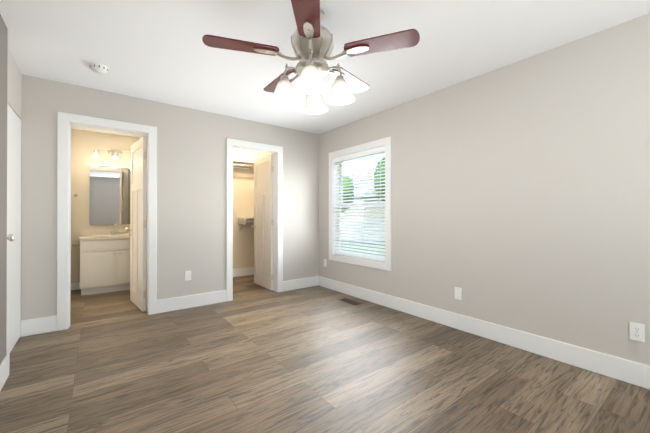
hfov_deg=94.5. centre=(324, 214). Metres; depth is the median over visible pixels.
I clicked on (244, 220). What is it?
closet shelf
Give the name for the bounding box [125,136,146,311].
bathroom door
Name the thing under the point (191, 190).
wall
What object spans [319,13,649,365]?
wall
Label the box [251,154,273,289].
closet door
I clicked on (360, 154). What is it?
window blind
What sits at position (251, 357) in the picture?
floor
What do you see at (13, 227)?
entry door
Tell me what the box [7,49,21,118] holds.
wall
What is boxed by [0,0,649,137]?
ceiling
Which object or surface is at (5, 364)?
baseboard
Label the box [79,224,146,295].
bathroom vanity
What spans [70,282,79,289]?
baseboard
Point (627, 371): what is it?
baseboard
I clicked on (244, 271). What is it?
baseboard
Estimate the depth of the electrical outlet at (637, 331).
1.97 m
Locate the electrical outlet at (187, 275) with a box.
[185,271,190,280]
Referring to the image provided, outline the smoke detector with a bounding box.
[89,63,108,73]
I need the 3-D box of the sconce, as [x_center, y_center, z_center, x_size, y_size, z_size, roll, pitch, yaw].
[-3.325,-0.963,4.769,0.622,0.166,0.151,0,0,-37]
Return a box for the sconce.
[91,148,130,160]
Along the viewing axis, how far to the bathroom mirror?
4.77 m
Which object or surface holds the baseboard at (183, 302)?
attached to the wall at (191, 190)
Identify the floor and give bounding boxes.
[0,275,649,432]
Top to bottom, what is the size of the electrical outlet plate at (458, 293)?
0.115 m
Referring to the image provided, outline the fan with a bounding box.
[202,0,419,113]
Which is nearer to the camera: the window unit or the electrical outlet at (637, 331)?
the electrical outlet at (637, 331)
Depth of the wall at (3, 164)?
2.02 m
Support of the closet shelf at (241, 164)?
attached to the wall at (243, 207)
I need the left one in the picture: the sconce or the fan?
the sconce
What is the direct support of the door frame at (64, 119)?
attached to the wall at (191, 190)
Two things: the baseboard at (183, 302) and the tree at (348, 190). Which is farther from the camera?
the tree at (348, 190)
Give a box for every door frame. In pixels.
[57,111,156,330]
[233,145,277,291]
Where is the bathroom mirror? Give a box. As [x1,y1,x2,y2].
[89,165,130,224]
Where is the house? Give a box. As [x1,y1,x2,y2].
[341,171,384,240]
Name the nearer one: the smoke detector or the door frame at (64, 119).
the smoke detector
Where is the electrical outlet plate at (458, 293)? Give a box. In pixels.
[455,287,461,299]
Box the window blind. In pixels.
[334,146,384,261]
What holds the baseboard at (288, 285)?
attached to the wall at (191, 190)
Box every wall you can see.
[0,14,7,363]
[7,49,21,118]
[20,74,318,319]
[71,129,146,282]
[233,148,272,268]
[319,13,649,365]
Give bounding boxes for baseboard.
[0,354,9,390]
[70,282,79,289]
[157,290,226,312]
[233,266,253,276]
[283,276,319,291]
[320,276,649,389]
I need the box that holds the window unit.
[329,136,390,270]
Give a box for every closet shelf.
[233,160,253,169]
[238,218,253,230]
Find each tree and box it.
[341,175,353,211]
[374,157,384,200]
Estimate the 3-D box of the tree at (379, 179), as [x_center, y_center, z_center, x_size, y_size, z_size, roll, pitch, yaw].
[4.412,-1.029,14.644,3.596,5.470,4.464,0,0,-37]
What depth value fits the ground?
15.22 m
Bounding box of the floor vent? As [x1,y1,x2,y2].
[339,298,361,304]
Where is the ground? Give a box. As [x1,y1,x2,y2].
[341,240,384,255]
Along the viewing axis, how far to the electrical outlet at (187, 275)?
3.63 m
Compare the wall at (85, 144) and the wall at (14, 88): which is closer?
the wall at (14, 88)
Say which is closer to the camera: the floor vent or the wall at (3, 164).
the wall at (3, 164)
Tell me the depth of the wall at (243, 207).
5.59 m
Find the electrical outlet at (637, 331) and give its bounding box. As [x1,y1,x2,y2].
[629,322,644,341]
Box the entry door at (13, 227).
[6,103,20,353]

